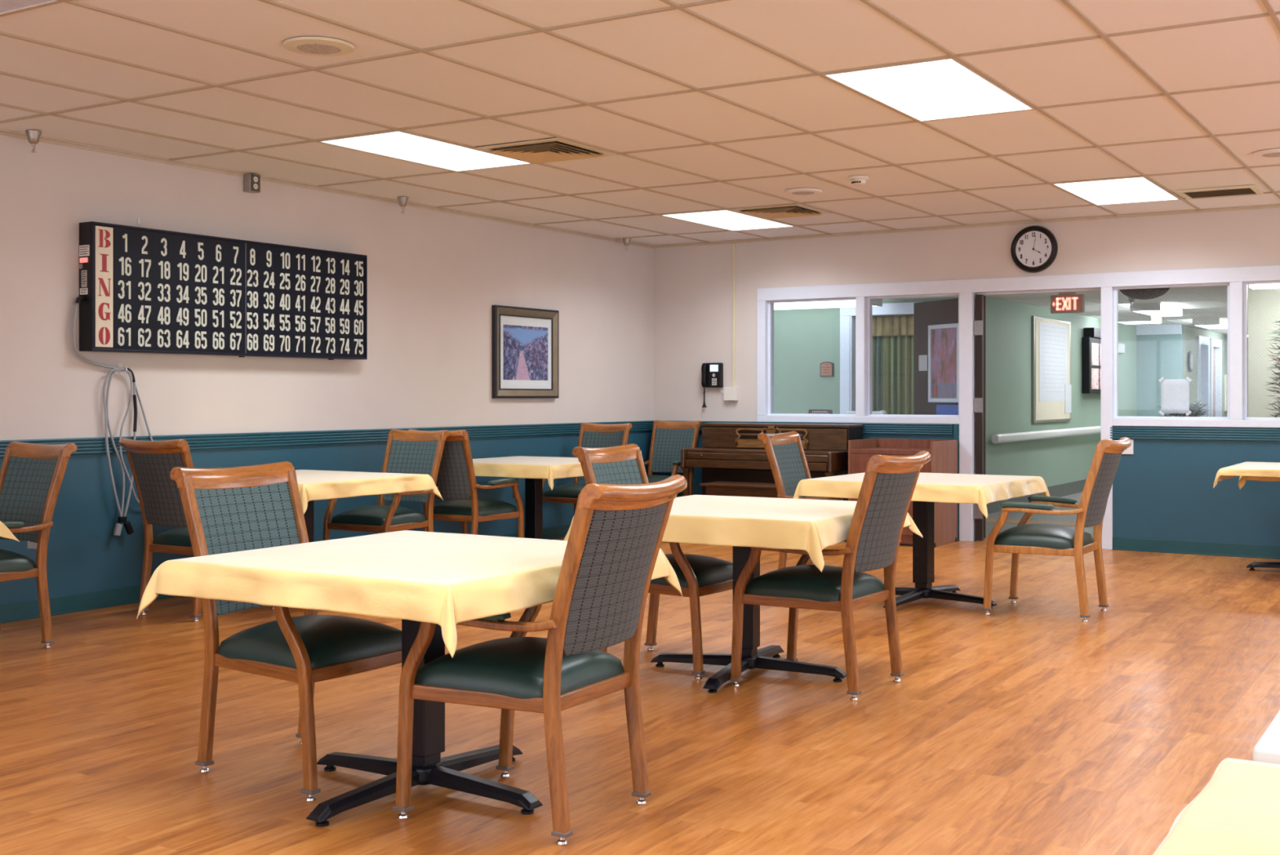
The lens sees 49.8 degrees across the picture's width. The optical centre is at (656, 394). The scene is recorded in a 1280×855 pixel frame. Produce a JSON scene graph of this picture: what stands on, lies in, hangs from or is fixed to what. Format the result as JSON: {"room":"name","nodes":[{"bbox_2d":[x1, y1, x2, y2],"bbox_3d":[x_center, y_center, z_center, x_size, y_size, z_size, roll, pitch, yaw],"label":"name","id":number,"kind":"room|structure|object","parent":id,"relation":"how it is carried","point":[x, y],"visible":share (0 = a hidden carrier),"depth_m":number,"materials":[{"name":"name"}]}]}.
{"room":"games hall","nodes":[
{"label":"games hall","id":0,"kind":"room"},
{"bbox_2d":[0,134,653,604],"bbox_3d":[-3.472,-0.146,7.488,0.120,2.720,13.350,0,0,31],"label":"wall","id":1,"kind":"structure","parent":0,"point":[435,278],"depth_m":9.18,"materials":[{"name":"beige paint"}]},
{"bbox_2d":[118,362,127,371],"bbox_3d":[-3.078,-0.161,7.960,0.059,0.051,0.030,0,0,31],"label":"wall hook","id":2,"kind":"object","parent":1,"relation":"attached to","point":[120,364],"visible":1,"depth_m":7.97,"materials":[{"name":"white plastic"}]},
{"bbox_2d":[72,302,152,536],"bbox_3d":[-3.092,0.149,7.920,0.039,1.322,0.597,0,0,31],"label":"power cable","id":3,"kind":"object","parent":2,"relation":"hanging from","point":[128,527],"visible":0.91,"depth_m":7.92,"materials":[{"name":"grey plastic"}]},
{"bbox_2d":[75,221,367,359],"bbox_3d":[-2.636,-0.603,8.629,0.119,0.730,2.238,0,0,31],"label":"board","id":4,"kind":"object","parent":1,"relation":"attached to","point":[142,290],"visible":1,"depth_m":8.43,"materials":[{"name":"black plastic"}]},
{"bbox_2d":[243,173,260,193],"bbox_3d":[-2.574,-1.347,8.777,0.071,0.113,0.085,0,0,31],"label":"outlet box","id":5,"kind":"object","parent":1,"relation":"attached to","point":[251,182],"visible":1,"depth_m":8.75,"materials":[{"name":"metal"}]},
{"bbox_2d":[0,524,570,623],"bbox_3d":[-3.452,1.165,7.388,0.018,0.098,13.200,0,0,31],"label":"baseboard","id":6,"kind":"structure","parent":1,"relation":"attached to","point":[20,611],"depth_m":7.77,"materials":[{"name":"teal plastic"}]},
{"bbox_2d":[0,420,654,457],"bbox_3d":[-3.449,0.287,7.386,0.024,0.092,13.200,0,0,31],"label":"trim","id":7,"kind":"structure","parent":1,"relation":"attached to","point":[210,441],"depth_m":9.15,"materials":[{"name":"teal paint"}]},
{"bbox_2d":[492,304,559,398],"bbox_3d":[-1.063,-0.343,11.287,0.042,0.740,0.863,0,0,31],"label":"framed print","id":8,"kind":"object","parent":1,"relation":"attached to","point":[526,340],"visible":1,"depth_m":11.26,"materials":[{"name":"multicoloured paper"}]},
{"bbox_2d":[0,0,1279,242],"bbox_3d":[0.446,-1.407,5.016,9.144,0.009,13.200,0,0,31],"label":"grid","id":9,"kind":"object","parent":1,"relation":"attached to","point":[1273,15],"depth_m":6.75,"materials":[{"name":"beige metal"}]},
{"bbox_2d":[0,128,1279,248],"bbox_3d":[0.446,-1.397,5.016,9.144,0.027,13.200,0,0,31],"label":"trim","id":10,"kind":"structure","parent":1,"relation":"attached to","point":[3,132],"depth_m":10.51,"materials":[{"name":"beige metal"}]},
{"bbox_2d":[0,491,1279,854],"bbox_3d":[4.293,1.263,12.683,10.744,0.102,30.500,0,0,31],"label":"floor","id":11,"kind":"structure","parent":0,"point":[1028,726],"depth_m":4.97,"materials":[{"name":"brown wood"}]},
{"bbox_2d":[0,440,76,648],"bbox_3d":[-3.203,0.724,6.580,0.587,0.981,0.722,0,0,32],"label":"armchair","id":12,"kind":"object","parent":11,"relation":"on","point":[32,474],"visible":0.99,"depth_m":6.70,"materials":[{"name":"brown wood"}]},
{"bbox_2d":[119,437,273,621],"bbox_3d":[-2.557,0.724,7.666,0.587,0.981,0.722,0,0,31],"label":"armchair","id":13,"kind":"object","parent":11,"relation":"on","point":[151,463],"visible":0.39,"depth_m":7.46,"materials":[{"name":"brown wood"}]},
{"bbox_2d":[169,461,401,801],"bbox_3d":[-1.184,0.724,4.517,0.722,0.981,0.587,0,0,33],"label":"armchair","id":14,"kind":"object","parent":11,"relation":"on","point":[227,509],"visible":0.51,"depth_m":4.42,"materials":[{"name":"brown wood"}]},
{"bbox_2d":[303,500,313,542],"bbox_3d":[-2.121,0.855,8.264,1.058,0.718,1.058,0,0,31],"label":"pedestal table","id":15,"kind":"object","parent":11,"relation":"on","point":[308,514],"visible":0.02,"depth_m":8.25,"materials":[{"name":"black metal"}]},
{"bbox_2d":[295,469,443,514],"bbox_3d":[-2.119,0.570,8.259,1.187,0.169,1.196,0,0,30],"label":"tablecloth","id":16,"kind":"object","parent":15,"relation":"on","point":[313,485],"visible":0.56,"depth_m":8.06,"materials":[{"name":"yellow fabric"}]},
{"bbox_2d":[323,428,449,540],"bbox_3d":[-1.755,0.724,9.070,0.587,0.981,0.722,0,0,30],"label":"armchair","id":17,"kind":"object","parent":11,"relation":"on","point":[406,451],"visible":0.59,"depth_m":9.10,"materials":[{"name":"brown wood"}]},
{"bbox_2d":[306,618,542,826],"bbox_3d":[-0.716,0.855,4.236,1.040,0.718,1.040,0,0,31],"label":"pedestal table","id":18,"kind":"object","parent":11,"relation":"on","point":[428,767],"visible":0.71,"depth_m":4.18,"materials":[{"name":"black metal"}]},
{"bbox_2d":[136,529,682,657],"bbox_3d":[-0.717,0.570,4.240,1.189,0.169,1.201,0,0,31],"label":"tablecloth","id":19,"kind":"object","parent":18,"relation":"on","point":[446,580],"visible":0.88,"depth_m":3.88,"materials":[{"name":"yellow fabric"}]},
{"bbox_2d":[408,428,524,537],"bbox_3d":[-1.342,0.724,9.628,0.587,0.981,0.722,0,0,30],"label":"armchair","id":20,"kind":"object","parent":11,"relation":"on","point":[456,479],"visible":0.7,"depth_m":9.42,"materials":[{"name":"brown wood"}]},
{"bbox_2d":[524,478,542,538],"bbox_3d":[-0.913,0.855,10.268,1.040,0.718,1.040,0,0,31],"label":"pedestal table","id":21,"kind":"object","parent":11,"relation":"on","point":[533,486],"visible":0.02,"depth_m":10.23,"materials":[{"name":"black metal"}]},
{"bbox_2d":[472,455,583,489],"bbox_3d":[-0.913,0.570,10.267,1.189,0.169,1.180,0,0,31],"label":"tablecloth","id":22,"kind":"object","parent":21,"relation":"on","point":[550,468],"visible":0.57,"depth_m":9.76,"materials":[{"name":"yellow fabric"}]},
{"bbox_2d":[392,474,687,845],"bbox_3d":[-0.311,0.724,4.004,0.722,0.981,0.587,0,0,30],"label":"armchair","id":23,"kind":"object","parent":11,"relation":"on","point":[617,531],"visible":0.87,"depth_m":3.85,"materials":[{"name":"brown wood"}]},
{"bbox_2d":[542,422,631,515],"bbox_3d":[-0.574,0.724,11.351,0.587,0.981,0.722,0,0,31],"label":"armchair","id":24,"kind":"object","parent":11,"relation":"on","point":[591,435],"visible":0.3,"depth_m":11.52,"materials":[{"name":"fabric"}]},
{"bbox_2d":[572,443,733,679],"bbox_3d":[0.021,0.724,6.281,0.722,0.981,0.587,0,0,31],"label":"armchair","id":25,"kind":"object","parent":11,"relation":"on","point":[698,575],"visible":0.44,"depth_m":6.17,"materials":[{"name":"brown wood"}]},
{"bbox_2d":[643,419,702,495],"bbox_3d":[0.050,0.724,12.490,0.587,0.981,0.722,0,0,29],"label":"armchair","id":26,"kind":"object","parent":11,"relation":"on","point":[668,437],"visible":0.39,"depth_m":12.70,"materials":[{"name":"fabric"}]},
{"bbox_2d":[699,480,777,497],"bbox_3d":[0.776,0.973,11.370,0.780,0.482,0.340,0,0,31],"label":"piano bench","id":27,"kind":"object","parent":11,"relation":"on","point":[719,487],"visible":0.33,"depth_m":11.27,"materials":[{"name":"brown wood"}]},
{"bbox_2d":[650,546,846,693],"bbox_3d":[0.392,0.855,6.008,1.040,0.718,1.040,0,0,29],"label":"pedestal table","id":28,"kind":"object","parent":11,"relation":"on","point":[753,657],"visible":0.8,"depth_m":5.96,"materials":[{"name":"black metal"}]},
{"bbox_2d":[563,494,923,572],"bbox_3d":[0.394,0.576,5.996,1.198,0.182,1.205,0,0,29],"label":"tablecloth","id":29,"kind":"object","parent":28,"relation":"on","point":[811,526],"visible":0.59,"depth_m":5.51,"materials":[{"name":"yellow fabric"}]},
{"bbox_2d":[680,422,863,500],"bbox_3d":[0.995,0.733,11.980,1.442,0.962,0.680,0,0,31],"label":"upright piano","id":30,"kind":"object","parent":11,"relation":"on","point":[729,451],"visible":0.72,"depth_m":11.91,"materials":[{"name":"brown wood"}]},
{"bbox_2d":[757,431,884,585],"bbox_3d":[1.028,0.724,8.569,0.722,0.981,0.587,0,0,30],"label":"armchair","id":31,"kind":"object","parent":11,"relation":"on","point":[785,454],"visible":0.27,"depth_m":8.67,"materials":[{"name":"fabric"}]},
{"bbox_2d":[728,450,931,700],"bbox_3d":[0.749,0.724,5.768,0.722,0.981,0.587,0,0,33],"label":"armchair","id":32,"kind":"object","parent":11,"relation":"on","point":[889,482],"visible":0.8,"depth_m":5.61,"materials":[{"name":"brown wood"}]},
{"bbox_2d":[848,438,957,546],"bbox_3d":[2.039,0.793,11.386,0.730,0.842,0.590,0,0,31],"label":"base cabinet","id":33,"kind":"object","parent":11,"relation":"on","point":[944,452],"visible":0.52,"depth_m":11.25,"materials":[{"name":"brown wood"}]},
{"bbox_2d":[883,501,996,608],"bbox_3d":[1.566,0.855,8.080,1.040,0.718,1.040,0,0,33],"label":"pedestal table","id":34,"kind":"object","parent":11,"relation":"on","point":[923,512],"visible":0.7,"depth_m":8.03,"materials":[{"name":"black metal"}]},
{"bbox_2d":[792,472,1049,518],"bbox_3d":[1.566,0.572,8.080,1.182,0.173,1.191,0,0,33],"label":"tablecloth","id":35,"kind":"object","parent":34,"relation":"on","point":[982,490],"visible":0.7,"depth_m":7.76,"materials":[{"name":"yellow fabric"}]},
{"bbox_2d":[982,436,1131,622],"bbox_3d":[2.245,0.724,7.661,0.722,0.981,0.587,0,0,31],"label":"armchair","id":36,"kind":"object","parent":11,"relation":"on","point":[1046,539],"visible":1,"depth_m":7.51,"materials":[{"name":"brown wood"}]},
{"bbox_2d":[1246,561,1279,570],"bbox_3d":[4.474,0.855,9.330,1.040,0.718,1.040,0,0,31],"label":"pedestal table","id":37,"kind":"object","parent":11,"relation":"on","point":[1255,564],"visible":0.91,"depth_m":9.48,"materials":[{"name":"black metal"}]},
{"bbox_2d":[1213,461,1279,488],"bbox_3d":[4.486,0.591,9.343,1.178,0.211,1.171,0,0,31],"label":"tablecloth","id":38,"kind":"object","parent":37,"relation":"on","point":[1247,470],"visible":1,"depth_m":9.18,"materials":[{"name":"yellow fabric"}]},
{"bbox_2d":[1253,710,1279,764],"bbox_3d":[1.813,0.843,2.053,1.520,0.742,1.400,0,0,31],"label":"table","id":39,"kind":"object","parent":11,"relation":"on","point":[1267,749],"visible":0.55,"depth_m":1.85,"materials":[{"name":"laminate"}]},
{"bbox_2d":[1263,320,1279,417],"bbox_3d":[5.509,0.275,11.535,0.808,1.878,0.603,0,0,31],"label":"artificial tree","id":40,"kind":"object","parent":11,"relation":"on","point":[1277,378],"visible":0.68,"depth_m":11.65,"materials":[{"name":"green plant"}]},
{"bbox_3d":[-3.590,0.855,5.716,1.040,0.718,1.040,0,0,31],"label":"pedestal table","id":41,"kind":"object","parent":11,"relation":"on","visible":0},
{"bbox_2d":[0,520,19,542],"bbox_3d":[-3.570,0.570,5.723,1.216,0.169,1.214,0,0,31],"label":"tablecloth","id":42,"kind":"object","parent":41,"relation":"on","point":[5,532],"visible":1,"depth_m":5.90,"materials":[{"name":"yellow fabric"}]},
{"bbox_3d":[0.942,0.855,1.126,1.040,0.718,1.040,0,0,31],"label":"pedestal table","id":43,"kind":"object","parent":11,"relation":"on","visible":0},
{"bbox_2d":[1153,757,1279,854],"bbox_3d":[0.939,0.573,1.125,1.158,0.176,1.154,0,0,31],"label":"tablecloth","id":44,"kind":"object","parent":43,"relation":"on","point":[1237,811],"visible":1,"depth_m":1.59,"materials":[{"name":"yellow fabric"}]},
{"bbox_2d":[0,0,1279,245],"bbox_3d":[0.459,-1.459,5.037,9.344,0.094,13.450,0,0,31],"label":"ceiling","id":45,"kind":"structure","parent":0,"point":[821,35],"depth_m":6.51,"materials":[{"name":"tile"}]},
{"bbox_2d":[0,0,57,14],"bbox_3d":[-2.692,-1.407,4.550,0.586,0.009,1.195,0,0,31],"label":"recessed light","id":46,"kind":"object","parent":45,"relation":"in","point":[6,6],"visible":1,"depth_m":4.96,"materials":[{"name":"white plastic"}]},
{"bbox_2d":[25,129,41,152],"bbox_3d":[-3.327,-1.351,7.361,0.080,0.110,0.080,0,0,31],"label":"sprinkler","id":47,"kind":"object","parent":45,"relation":"attached to","point":[33,136],"visible":1,"depth_m":7.34,"materials":[{"name":"metal"}]},
{"bbox_2d":[283,36,354,56],"bbox_3d":[-1.361,-1.400,5.556,0.280,0.016,0.280,0,0,31],"label":"ceiling speaker","id":48,"kind":"object","parent":45,"relation":"attached to","point":[310,46],"visible":1,"depth_m":5.52,"materials":[{"name":"beige plastic"}]},
{"bbox_2d":[297,43,340,54],"bbox_3d":[-1.361,-1.395,5.556,0.168,0.005,0.168,0,0,31],"label":"grille","id":49,"kind":"object","parent":48,"relation":"attached to","point":[306,48],"depth_m":5.54,"materials":[{"name":"beige metal"}]},
{"bbox_2d":[318,130,531,171],"bbox_3d":[-1.311,-1.407,7.992,0.586,0.009,1.195,0,0,31],"label":"recessed light","id":50,"kind":"object","parent":45,"relation":"in","point":[397,144],"visible":0.96,"depth_m":7.93,"materials":[{"name":"white plastic"}]},
{"bbox_2d":[475,137,616,163],"bbox_3d":[-0.632,-1.398,7.935,0.582,0.024,0.582,0,0,31],"label":"ceiling vent","id":51,"kind":"object","parent":45,"relation":"in","point":[555,148],"visible":1,"depth_m":7.88,"materials":[{"name":"beige plastic"}]},
{"bbox_2d":[660,209,793,231],"bbox_3d":[0.591,-1.407,11.116,0.586,0.009,1.195,0,0,31],"label":"recessed light","id":52,"kind":"object","parent":45,"relation":"in","point":[722,219],"visible":0.99,"depth_m":11.08,"materials":[{"name":"white plastic"}]},
{"bbox_2d":[729,204,831,218],"bbox_3d":[0.953,-1.398,10.539,0.582,0.024,0.582,0,0,31],"label":"ceiling vent","id":53,"kind":"object","parent":45,"relation":"in","point":[794,210],"visible":1,"depth_m":10.49,"materials":[{"name":"beige plastic"}]},
{"bbox_2d":[784,188,822,195],"bbox_3d":[1.015,-1.400,9.522,0.260,0.016,0.260,0,0,31],"label":"ceiling speaker","id":54,"kind":"object","parent":45,"relation":"attached to","point":[793,191],"visible":1,"depth_m":9.47,"materials":[{"name":"plastic"}]},
{"bbox_2d":[848,175,868,186],"bbox_3d":[1.307,-1.381,8.909,0.130,0.054,0.130,0,0,31],"label":"smoke detector","id":55,"kind":"object","parent":45,"relation":"attached to","point":[858,180],"visible":1,"depth_m":8.87,"materials":[{"name":"white plastic"}]},
{"bbox_2d":[823,57,1034,121],"bbox_3d":[1.293,-1.407,6.407,0.586,0.009,1.195,0,0,31],"label":"recessed light","id":56,"kind":"object","parent":45,"relation":"in","point":[944,88],"visible":1,"depth_m":6.34,"materials":[{"name":"white plastic"}]},
{"bbox_2d":[1052,176,1179,204],"bbox_3d":[3.195,-1.407,9.531,0.586,0.009,1.195,0,0,31],"label":"recessed light","id":57,"kind":"object","parent":45,"relation":"in","point":[1134,189],"visible":1,"depth_m":9.52,"materials":[{"name":"white plastic"}]},
{"bbox_2d":[1176,184,1263,199],"bbox_3d":[3.905,-1.402,9.548,0.500,0.016,0.420,0,0,31],"label":"ceiling vent","id":58,"kind":"object","parent":45,"relation":"in","point":[1242,190],"visible":1,"depth_m":9.52,"materials":[{"name":"beige plastic"}]},
{"bbox_2d":[1252,148,1279,157],"bbox_3d":[3.600,-1.400,8.002,0.260,0.016,0.260,0,0,31],"label":"ceiling speaker","id":59,"kind":"object","parent":45,"relation":"attached to","point":[1274,153],"visible":1,"depth_m":7.97,"materials":[{"name":"plastic"}]},
{"bbox_2d":[773,296,986,474],"bbox_3d":[1.675,0.106,14.991,3.870,2.215,0.120,0,0,31],"label":"wall","id":60,"kind":"structure","parent":0,"point":[804,339],"depth_m":14.95,"materials":[{"name":"green paint"}]},
{"bbox_2d":[820,361,833,376],"bbox_3d":[1.830,-0.277,14.814,0.151,0.162,0.022,0,0,31],"label":"wall plaque","id":61,"kind":"object","parent":60,"relation":"attached to","point":[826,367],"visible":1,"depth_m":14.80,"materials":[{"name":"brown metal"}]},
{"bbox_2d":[840,302,918,413],"bbox_3d":[2.547,0.127,14.443,1.290,2.175,0.150,0,0,31],"label":"trim","id":62,"kind":"structure","parent":60,"relation":"attached to","point":[847,314],"depth_m":14.67,"materials":[{"name":"white paint"}]},
{"bbox_2d":[872,315,914,336],"bbox_3d":[2.609,-0.731,14.533,1.022,0.210,0.035,0,0,31],"label":"valance","id":63,"kind":"object","parent":60,"relation":"attached to","point":[882,326],"visible":0.41,"depth_m":14.60,"materials":[{"name":"beige fabric"}]},
{"bbox_2d":[872,335,914,414],"bbox_3d":[2.631,0.139,14.572,1.020,1.650,0.058,0,0,31],"label":"curtain","id":64,"kind":"object","parent":63,"relation":"hanging from","point":[893,356],"visible":0.21,"depth_m":14.63,"materials":[{"name":"green fabric"}]},
{"bbox_2d":[653,207,1279,545],"bbox_3d":[3.917,-0.146,10.717,9.144,2.720,0.150,0,0,31],"label":"wall","id":65,"kind":"structure","parent":0,"point":[1162,490],"depth_m":11.37,"materials":[{"name":"beige paint"}]},
{"bbox_2d":[701,362,724,407],"bbox_3d":[0.516,-0.090,12.643,0.242,0.409,0.094,0,0,31],"label":"wall phone","id":66,"kind":"object","parent":65,"relation":"attached to","point":[712,373],"visible":1,"depth_m":12.64,"materials":[{"name":"black plastic"}]},
{"bbox_2d":[724,243,737,400],"bbox_3d":[0.679,-0.666,12.573,0.128,1.435,0.044,0,0,31],"label":"cable raceway","id":67,"kind":"object","parent":65,"relation":"attached to","point":[731,393],"visible":1,"depth_m":12.57,"materials":[{"name":"beige plastic"}]},
{"bbox_2d":[665,420,959,540],"bbox_3d":[1.248,0.727,12.239,2.969,0.971,0.024,0,0,31],"label":"trim","id":68,"kind":"structure","parent":65,"relation":"attached to","point":[868,428],"depth_m":11.70,"materials":[{"name":"teal paint"}]},
{"bbox_2d":[768,297,856,416],"bbox_3d":[1.390,-0.332,12.229,0.876,1.032,0.045,0,0,31],"label":"window","id":69,"kind":"structure","parent":65,"relation":"in","point":[770,303],"depth_m":12.43,"materials":[{"name":"white paint"}]},
{"bbox_2d":[866,293,959,417],"bbox_3d":[2.193,-0.332,11.740,0.844,1.032,0.045,0,0,31],"label":"window","id":70,"kind":"structure","parent":65,"relation":"in","point":[868,299],"depth_m":11.93,"materials":[{"name":"white paint"}]},
{"bbox_2d":[914,294,985,540],"bbox_3d":[2.563,0.186,11.942,0.160,2.035,1.136,0,0,-16],"label":"door","id":71,"kind":"structure","parent":65,"relation":"in","point":[926,313],"depth_m":11.92,"materials":[{"name":"brown wood"}]},
{"bbox_2d":[928,323,958,402],"bbox_3d":[2.507,-0.276,12.003,0.024,0.680,0.460,0,0,-23],"label":"framed poster","id":72,"kind":"object","parent":71,"relation":"attached to","point":[943,339],"visible":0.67,"depth_m":12.03,"materials":[{"name":"pink paper"}]},
{"bbox_2d":[936,404,958,414],"bbox_3d":[2.561,0.234,11.885,0.020,0.300,0.500,0,0,-23],"label":"pocket","id":73,"kind":"object","parent":71,"relation":"attached to","point":[940,409],"visible":0.24,"depth_m":11.95,"materials":[{"name":"blue plastic"}]},
{"bbox_2d":[756,265,1279,549],"bbox_3d":[3.099,0.127,11.208,5.023,2.174,0.182,0,0,31],"label":"trim","id":74,"kind":"structure","parent":65,"relation":"attached to","point":[967,289],"depth_m":11.41,"materials":[{"name":"white paint"}]},
{"bbox_2d":[1010,225,1057,272],"bbox_3d":[3.046,-1.178,11.129,0.380,0.380,0.051,0,0,31],"label":"wall clock","id":75,"kind":"object","parent":65,"relation":"attached to","point":[1034,248],"visible":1,"depth_m":11.12,"materials":[{"name":"black plastic"}]},
{"bbox_2d":[977,288,1100,295],"bbox_3d":[3.115,0.183,11.229,1.042,2.062,0.050,0,0,31],"label":"trim","id":76,"kind":"structure","parent":65,"relation":"attached to","point":[1090,289],"depth_m":11.21,"materials":[{"name":"white paint"}]},
{"bbox_2d":[1113,282,1229,419],"bbox_3d":[3.980,-0.332,10.652,0.860,1.032,0.045,0,0,31],"label":"window","id":77,"kind":"structure","parent":65,"relation":"in","point":[1116,289],"depth_m":10.74,"materials":[{"name":"white paint"}]},
{"bbox_2d":[1158,376,1191,415],"bbox_3d":[4.006,0.009,10.646,0.250,0.304,0.011,0,0,31],"label":"paper","id":78,"kind":"object","parent":77,"relation":"attached to","point":[1175,393],"visible":1,"depth_m":10.64,"materials":[{"name":"white paper"}]},
{"bbox_2d":[1110,426,1279,440],"bbox_3d":[5.654,0.294,9.558,4.970,0.100,0.024,0,0,31],"label":"trim","id":79,"kind":"structure","parent":65,"relation":"attached to","point":[1135,433],"depth_m":10.49,"materials":[{"name":"teal paint"}]},
{"bbox_2d":[1111,537,1279,559],"bbox_3d":[5.658,1.165,9.559,4.964,0.098,0.018,0,0,31],"label":"baseboard","id":80,"kind":"structure","parent":65,"relation":"attached to","point":[1261,551],"depth_m":10.49,"materials":[{"name":"teal plastic"}]},
{"bbox_2d":[1243,280,1279,419],"bbox_3d":[4.782,-0.332,10.164,0.841,1.032,0.045,0,0,31],"label":"window","id":81,"kind":"structure","parent":65,"relation":"in","point":[1246,283],"depth_m":10.36,"materials":[{"name":"clear glass"}]},
{"bbox_3d":[4.095,0.224,10.860,0.700,0.020,0.260,0,0,31],"label":"trim","id":82,"kind":"structure","parent":65,"relation":"attached to","visible":0},
{"bbox_2d":[1156,400,1210,417],"bbox_3d":[4.131,0.136,10.813,0.437,0.189,0.365,0,0,31],"label":"flower arrangement","id":83,"kind":"object","parent":82,"relation":"on","point":[1194,407],"visible":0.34,"depth_m":10.74,"materials":[{"name":"green plant"}]},
{"bbox_2d":[986,296,1136,486],"bbox_3d":[5.096,0.106,17.006,0.120,2.215,6.880,0,0,31],"label":"wall","id":84,"kind":"structure","parent":0,"point":[1062,460],"depth_m":15.37,"materials":[{"name":"green paint"}]},
{"bbox_2d":[986,479,1086,513],"bbox_3d":[5.149,1.139,16.974,0.004,0.150,6.880,0,0,31],"label":"baseboard","id":85,"kind":"structure","parent":84,"relation":"attached to","point":[1073,487],"depth_m":16.21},
{"bbox_2d":[991,426,1100,443],"bbox_3d":[5.152,0.446,16.872,0.114,0.096,6.650,0,0,31],"label":"handrail","id":86,"kind":"object","parent":84,"relation":"attached to","point":[1040,434],"visible":0.66,"depth_m":15.41,"materials":[{"name":"white plastic"}]},
{"bbox_2d":[1031,315,1071,422],"bbox_3d":[4.611,-0.286,16.054,0.040,1.200,1.550,0,0,31],"label":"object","id":87,"kind":"object","parent":84,"relation":"attached to","point":[1051,337],"visible":1,"depth_m":15.92,"materials":[{"name":"paper"}]},
{"bbox_2d":[1081,337,1100,393],"bbox_3d":[5.734,-0.373,17.835,0.101,0.705,1.400,0,0,31],"label":"display case","id":88,"kind":"object","parent":84,"relation":"attached to","point":[1091,346],"visible":0.49,"depth_m":17.27,"materials":[{"name":"black plastic"}]},
{"bbox_2d":[1084,327,1100,337],"bbox_3d":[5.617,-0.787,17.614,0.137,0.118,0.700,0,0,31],"label":"alarm box","id":89,"kind":"object","parent":84,"relation":"attached to","point":[1095,332],"visible":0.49,"depth_m":17.33,"materials":[{"name":"black plastic"}]},
{"bbox_2d":[882,284,1248,339],"bbox_3d":[7.473,-1.051,18.621,10.000,0.100,17.050,0,0,31],"label":"ceiling","id":90,"kind":"structure","parent":0,"point":[1180,300],"depth_m":14.80,"materials":[{"name":"tile"}]},
{"bbox_2d":[773,298,882,310],"bbox_3d":[1.628,-0.959,14.539,1.472,0.085,0.340,0,0,31],"label":"ceiling fixture","id":91,"kind":"object","parent":90,"relation":"attached to","point":[876,302],"visible":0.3,"depth_m":14.36,"materials":[{"name":"white plastic"}]},
{"bbox_2d":[1050,291,1084,313],"bbox_3d":[3.637,-0.864,12.200,0.286,0.275,0.067,0,0,31],"label":"exit sign","id":92,"kind":"object","parent":90,"relation":"hanging from","point":[1064,302],"visible":0.95,"depth_m":12.17,"materials":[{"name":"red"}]},
{"bbox_2d":[1118,314,1161,324],"bbox_3d":[6.110,-0.959,17.489,0.450,0.085,0.612,0,0,31],"label":"ceiling fixture","id":93,"kind":"object","parent":90,"relation":"attached to","point":[1137,318],"visible":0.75,"depth_m":17.26,"materials":[{"name":"white plastic"}]},
{"bbox_2d":[1120,287,1169,299],"bbox_3d":[4.454,-0.937,12.585,0.450,0.128,0.450,0,0,31],"label":"mirror","id":94,"kind":"object","parent":90,"relation":"attached to","point":[1145,293],"visible":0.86,"depth_m":12.46,"materials":[{"name":"grey mirror"}]},
{"bbox_2d":[1129,302,1182,316],"bbox_3d":[5.643,-0.959,15.538,0.320,0.085,1.232,0,0,31],"label":"ceiling fixture","id":95,"kind":"object","parent":90,"relation":"attached to","point":[1155,309],"visible":0.94,"depth_m":15.20,"materials":[{"name":"white plastic"}]},
{"bbox_2d":[1191,318,1226,328],"bbox_3d":[7.528,-0.959,18.616,0.340,0.085,1.212,0,0,31],"label":"ceiling fixture","id":96,"kind":"object","parent":90,"relation":"attached to","point":[1210,323],"visible":0.8,"depth_m":18.16,"materials":[{"name":"white plastic"}]},
{"bbox_2d":[1136,324,1183,416],"bbox_3d":[7.160,0.106,19.847,0.790,2.215,0.120,0,0,31],"label":"wall","id":97,"kind":"structure","parent":0,"point":[1157,356],"depth_m":19.78,"materials":[{"name":"blue paint"}]},
{"bbox_2d":[1136,324,1182,334],"bbox_3d":[7.193,-0.933,19.739,0.620,0.135,0.030,0,0,31],"label":"trim","id":98,"kind":"structure","parent":97,"relation":"attached to","point":[1145,329],"depth_m":19.73,"materials":[{"name":"white paint"}]},
{"bbox_2d":[1183,324,1248,417],"bbox_3d":[9.448,0.106,22.962,0.120,2.215,7.580,0,0,31],"label":"wall","id":99,"kind":"structure","parent":0,"point":[1190,333],"depth_m":20.49,"materials":[{"name":"green paint"}]},
{"bbox_2d":[1196,335,1209,417],"bbox_3d":[8.264,0.164,21.007,0.170,2.100,0.890,0,0,31],"label":"window","id":100,"kind":"structure","parent":99,"relation":"attached to","point":[1202,342],"depth_m":21.25,"materials":[{"name":"white glass"}]},
{"bbox_2d":[1213,346,1215,417],"bbox_3d":[8.812,0.224,21.932,0.045,1.980,0.760,0,0,31],"label":"door","id":101,"kind":"structure","parent":99,"relation":"in","point":[1214,348],"depth_m":22.14,"materials":[{"name":"silver metal"}]},
{"bbox_2d":[1209,337,1222,417],"bbox_3d":[8.823,0.164,21.925,0.170,2.100,0.940,0,0,31],"label":"trim","id":102,"kind":"structure","parent":99,"relation":"attached to","point":[1215,343],"depth_m":22.19,"materials":[{"name":"white paint"}]},
{"bbox_2d":[1248,288,1279,417],"bbox_3d":[7.473,0.106,18.621,10.000,2.215,17.050,0,0,31],"label":"wall","id":103,"kind":"structure","parent":0,"point":[1264,304],"depth_m":12.57,"materials":[{"name":"beige paint"}]},
{"bbox_2d":[928,287,1248,338],"bbox_3d":[7.473,-1.002,18.621,10.000,0.006,17.050,0,0,31],"label":"trim","id":104,"kind":"structure","parent":103,"relation":"attached to","point":[1178,287],"depth_m":15.18,"materials":[{"name":"white metal"}]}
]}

